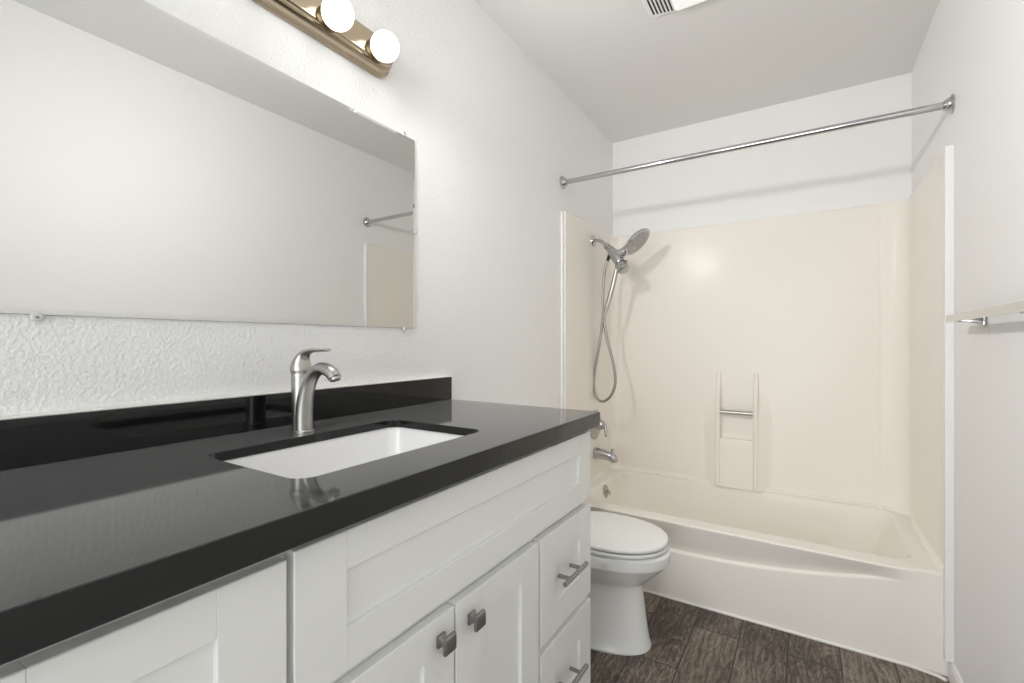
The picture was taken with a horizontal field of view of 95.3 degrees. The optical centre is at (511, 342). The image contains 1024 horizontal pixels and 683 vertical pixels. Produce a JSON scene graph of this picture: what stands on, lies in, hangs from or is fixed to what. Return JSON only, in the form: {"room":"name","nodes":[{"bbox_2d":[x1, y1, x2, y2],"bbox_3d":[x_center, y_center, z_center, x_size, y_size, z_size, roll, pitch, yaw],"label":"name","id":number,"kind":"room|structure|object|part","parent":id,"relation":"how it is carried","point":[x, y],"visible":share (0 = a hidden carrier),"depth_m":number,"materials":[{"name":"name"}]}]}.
{"room":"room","nodes":[
{"label":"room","id":0,"kind":"room"},
{"bbox_2d":[0,0,612,416],"bbox_3d":[-0.806,-0.070,0.850,0.100,2.510,5.579,0,0,32],"label":"wall","id":1,"kind":"structure","parent":0,"point":[495,137],"depth_m":1.60,"materials":[{"name":"white paint"}]},
{"bbox_2d":[0,0,416,331],"bbox_3d":[-0.607,-0.353,1.062,0.010,0.636,1.106,0,0,32],"label":"mirror","id":2,"kind":"object","parent":1,"relation":"attached to","point":[152,166],"visible":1,"depth_m":0.95,"materials":[{"name":"clear glass"}]},
{"bbox_2d":[0,377,451,470],"bbox_3d":[-0.561,0.161,1.126,0.019,0.079,1.273,0,0,32],"label":"backsplash","id":3,"kind":"structure","parent":1,"relation":"attached to","point":[30,441],"depth_m":0.93,"materials":[{"name":"stone"}]},
{"bbox_2d":[252,0,398,77],"bbox_3d":[-0.500,-0.844,1.118,0.132,0.115,0.656,0,0,32],"label":"vanity light","id":4,"kind":"object","parent":1,"relation":"attached to","point":[332,23],"visible":1,"depth_m":1.22,"materials":[{"name":"gold metal"}]},
{"bbox_2d":[316,5,335,33],"bbox_3d":[-0.467,-0.825,1.189,0.014,0.062,0.062,0,0,32],"label":"socket","id":5,"kind":"object","parent":4,"relation":"attached to","point":[321,22],"depth_m":1.17,"materials":[{"name":"brown metal"}]},
{"bbox_3d":[-0.436,-0.825,1.169,0.076,0.078,0.078,0,0,32],"label":"bulb","id":6,"kind":"part","parent":4,"relation":"part of","materials":[{"name":"white glass"}]},
{"bbox_2d":[366,39,381,63],"bbox_3d":[-0.385,-0.825,1.320,0.014,0.062,0.062,0,0,32],"label":"socket","id":7,"kind":"object","parent":4,"relation":"attached to","point":[370,55],"depth_m":1.30,"materials":[{"name":"brown metal"}]},
{"bbox_3d":[-0.353,-0.825,1.300,0.076,0.078,0.078,0,0,32],"label":"bulb","id":8,"kind":"part","parent":4,"relation":"part of","materials":[{"name":"white glass"}]},
{"bbox_2d":[561,211,563,408],"bbox_3d":[0.264,0.214,2.446,0.012,1.803,0.023,0,0,32],"label":"trim","id":9,"kind":"structure","parent":1,"relation":"attached to","point":[562,212],"depth_m":2.44,"materials":[{"name":"white paint"}]},
{"bbox_2d":[560,94,954,188],"bbox_3d":[0.910,-0.843,2.053,1.523,0.066,0.066,0,0,32],"label":"shower rod","id":10,"kind":"object","parent":1,"relation":"attached to","point":[947,105],"visible":1,"depth_m":1.92,"materials":[{"name":"silver metal"}]},
{"bbox_2d":[475,0,939,142],"bbox_3d":[-0.119,-1.365,0.417,1.724,0.080,5.579,0,0,32],"label":"ceiling","id":11,"kind":"structure","parent":0,"point":[632,73],"depth_m":2.10,"materials":[{"name":"white paint"}]},
{"bbox_2d":[641,0,705,17],"bbox_3d":[0.660,-1.311,1.659,0.426,0.026,0.312,0,0,32],"label":"exhaust fan","id":12,"kind":"object","parent":11,"relation":"attached to","point":[654,8],"visible":1,"depth_m":1.81,"materials":[{"name":"white plastic"}]},
{"bbox_2d":[613,72,911,236],"bbox_3d":[1.340,-0.070,2.736,1.524,2.510,0.100,0,0,32],"label":"wall","id":13,"kind":"structure","parent":0,"point":[870,164],"depth_m":2.60,"materials":[{"name":"white paint"}]},
{"bbox_2d":[563,152,943,572],"bbox_3d":[1.112,0.063,2.373,1.522,1.511,0.756,0,0,32],"label":"tub surround","id":14,"kind":"object","parent":13,"relation":"attached to","point":[801,355],"visible":0.95,"depth_m":2.54,"materials":[{"name":"white plastic"}]},
{"bbox_2d":[589,410,606,438],"bbox_3d":[0.532,0.488,2.767,0.085,0.176,0.176,0,0,32],"label":"shower valve","id":15,"kind":"object","parent":14,"relation":"attached to","point":[594,432],"visible":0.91,"depth_m":2.75,"materials":[{"name":"silver metal"}]},
{"bbox_3d":[0.543,0.511,2.750,0.030,0.078,0.055,0,0,-35],"label":"lever","id":16,"kind":"part","parent":15,"relation":"part of","materials":[{"name":"silver metal"}]},
{"bbox_2d":[593,447,617,462],"bbox_3d":[0.557,0.663,2.757,0.143,0.083,0.068,0,0,32],"label":"tub spout","id":17,"kind":"object","parent":14,"relation":"attached to","point":[598,453],"visible":1,"depth_m":2.74,"materials":[{"name":"silver metal"}]},
{"bbox_2d":[591,228,649,402],"bbox_3d":[0.616,-0.142,2.679,0.338,0.989,0.180,0,0,32],"label":"shower","id":18,"kind":"object","parent":14,"relation":"attached to","point":[637,240],"visible":1,"depth_m":2.69,"materials":[{"name":"silver metal"}]},
{"bbox_3d":[0.524,-0.584,2.742,0.092,0.062,0.021,0,0,32],"label":"arm","id":19,"kind":"part","parent":18,"relation":"part of","materials":[{"name":"silver metal"}]},
{"bbox_3d":[0.579,-0.310,2.708,0.108,0.325,0.028,0,0,32],"label":"wand handle","id":20,"kind":"part","parent":18,"relation":"part of","materials":[{"name":"silver metal"}]},
{"bbox_3d":[0.629,-0.431,2.655,0.082,0.079,0.080,0,0,32],"label":"diverter knob","id":21,"kind":"part","parent":18,"relation":"part of","materials":[{"name":"silver metal"}]},
{"bbox_3d":[0.707,-0.563,2.621,0.107,0.111,0.153,0,0,32],"label":"nozzle plate","id":22,"kind":"part","parent":18,"relation":"part of","materials":[{"name":"grey"}]},
{"bbox_2d":[590,591,949,682],"bbox_3d":[-0.119,1.225,0.417,1.724,0.080,5.579,0,0,32],"label":"floor","id":23,"kind":"structure","parent":0,"point":[691,644],"depth_m":1.76,"materials":[{"name":"brown wood"}]},
{"bbox_2d":[0,554,286,682],"bbox_3d":[-0.585,0.713,0.587,0.545,0.943,0.310,0,0,32],"label":"vanity cabinet","id":24,"kind":"object","parent":23,"relation":"on","point":[230,628],"visible":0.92,"depth_m":0.49,"materials":[{"name":"white paint"}]},
{"bbox_2d":[279,431,589,682],"bbox_3d":[-0.234,0.713,1.107,0.584,0.943,0.944,0,0,32],"label":"vanity cabinet","id":25,"kind":"object","parent":23,"relation":"on","point":[484,577],"visible":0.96,"depth_m":0.86,"materials":[{"name":"white paint"}]},
{"bbox_2d":[0,376,599,665],"bbox_3d":[-0.325,0.180,0.978,0.577,0.123,1.274,0,0,32],"label":"countertop","id":26,"kind":"structure","parent":25,"relation":"on","point":[108,514],"depth_m":0.68,"materials":[{"name":"stone"}]},
{"bbox_2d":[290,348,340,432],"bbox_3d":[-0.436,0.106,1.036,0.157,0.188,0.046,0,0,32],"label":"sink faucet","id":27,"kind":"object","parent":26,"relation":"on","point":[304,376],"visible":1,"depth_m":1.04,"materials":[{"name":"silver metal"}]},
{"bbox_3d":[-0.450,0.045,1.045,0.123,0.066,0.046,0,0,32],"label":"lever","id":28,"kind":"part","parent":27,"relation":"part of","materials":[{"name":"silver metal"}]},
{"bbox_2d":[225,427,462,478],"bbox_3d":[-0.318,0.293,0.959,0.360,0.147,0.512,0,0,32],"label":"sink","id":29,"kind":"object","parent":26,"relation":"in","point":[314,459],"visible":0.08,"depth_m":1.08,"materials":[{"name":"white ceramic"}]},
{"bbox_3d":[-0.195,0.736,0.714,0.020,0.524,0.310,0,0,32],"label":"door","id":30,"kind":"part","parent":25,"relation":"part of","materials":[{"name":"white paint"}]},
{"bbox_3d":[-0.113,0.514,0.801,0.027,0.031,0.031,0,0,32],"label":"knob","id":31,"kind":"part","parent":25,"relation":"part of","materials":[{"name":"grey metal"}]},
{"bbox_3d":[-0.067,0.518,0.875,0.027,0.031,0.031,0,0,32],"label":"knob","id":32,"kind":"part","parent":25,"relation":"part of","materials":[{"name":"grey metal"}]},
{"bbox_3d":[-0.027,0.736,0.980,0.020,0.524,0.309,0,0,32],"label":"door","id":33,"kind":"part","parent":25,"relation":"part of","materials":[{"name":"white paint"}]},
{"bbox_3d":[0.142,0.602,1.248,0.020,0.260,0.304,0,0,32],"label":"drawer","id":34,"kind":"part","parent":25,"relation":"part of","materials":[{"name":"white paint"}]},
{"bbox_3d":[0.142,0.874,1.248,0.020,0.248,0.304,0,0,32],"label":"drawer","id":35,"kind":"part","parent":25,"relation":"part of","materials":[{"name":"white paint"}]},
{"bbox_3d":[0.155,0.874,1.215,0.039,0.012,0.136,0,0,32],"label":"handle","id":36,"kind":"part","parent":25,"relation":"part of","materials":[{"name":"silver metal"}]},
{"bbox_3d":[0.155,0.597,1.215,0.039,0.012,0.136,0,0,32],"label":"handle","id":37,"kind":"part","parent":25,"relation":"part of","materials":[{"name":"silver metal"}]},
{"bbox_2d":[586,511,670,655],"bbox_3d":[0.326,0.811,1.939,0.644,0.748,0.460,0,0,32],"label":"toilet","id":38,"kind":"object","parent":23,"relation":"on","point":[626,552],"visible":0.46,"depth_m":1.79,"materials":[{"name":"white ceramic"}]},
{"bbox_3d":[0.410,0.759,1.887,0.424,0.023,0.364,0,0,32],"label":"lid","id":39,"kind":"part","parent":38,"relation":"part of","materials":[{"name":"white plastic"}]},
{"bbox_3d":[0.410,0.782,1.886,0.425,0.012,0.365,0,0,32],"label":"seat","id":40,"kind":"part","parent":38,"relation":"part of","materials":[{"name":"white plastic"}]},
{"bbox_2d":[584,469,948,681],"bbox_3d":[1.101,1.004,2.356,1.518,0.369,0.784,0,0,32],"label":"bathtub","id":41,"kind":"object","parent":23,"relation":"on","point":[856,578],"visible":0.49,"depth_m":2.00,"materials":[{"name":"white plastic"}]},
{"bbox_3d":[0.545,0.867,2.729,0.026,0.073,0.072,0,0,32],"label":"overflow plate","id":42,"kind":"part","parent":41,"relation":"part of","materials":[{"name":"silver metal"}]},
{"bbox_2d":[912,0,1023,682],"bbox_3d":[0.568,-0.070,-0.015,0.100,2.510,5.579,0,0,32],"label":"wall","id":43,"kind":"structure","parent":0,"point":[972,51],"depth_m":1.35,"materials":[{"name":"white paint"}]},
{"bbox_2d":[943,145,954,662],"bbox_3d":[1.537,0.213,1.642,0.026,1.805,0.028,0,0,32],"label":"trim","id":44,"kind":"structure","parent":43,"relation":"attached to","point":[949,151],"depth_m":1.63,"materials":[{"name":"white paint"}]},
{"bbox_2d":[948,662,962,682],"bbox_3d":[0.316,1.151,-0.309,0.014,0.068,4.614,0,0,32],"label":"baseboard","id":45,"kind":"structure","parent":43,"relation":"attached to","point":[954,676],"depth_m":1.60,"materials":[{"name":"white paint"}]},
{"bbox_2d":[946,301,1023,325],"bbox_3d":[1.215,-0.072,1.169,0.066,0.044,0.672,0,0,32],"label":"shelf","id":46,"kind":"object","parent":43,"relation":"attached to","point":[979,316],"visible":1,"depth_m":1.16,"materials":[{"name":"white"}]},
{"bbox_3d":[1.340,-0.069,1.369,0.049,0.036,0.036,0,0,32],"label":"post","id":47,"kind":"part","parent":46,"relation":"part of","materials":[{"name":"silver metal"}]},
{"bbox_3d":[1.364,-0.072,1.353,0.010,0.044,0.044,0,0,32],"label":"wall plate","id":48,"kind":"part","parent":46,"relation":"part of","materials":[{"name":"silver metal"}]}
]}

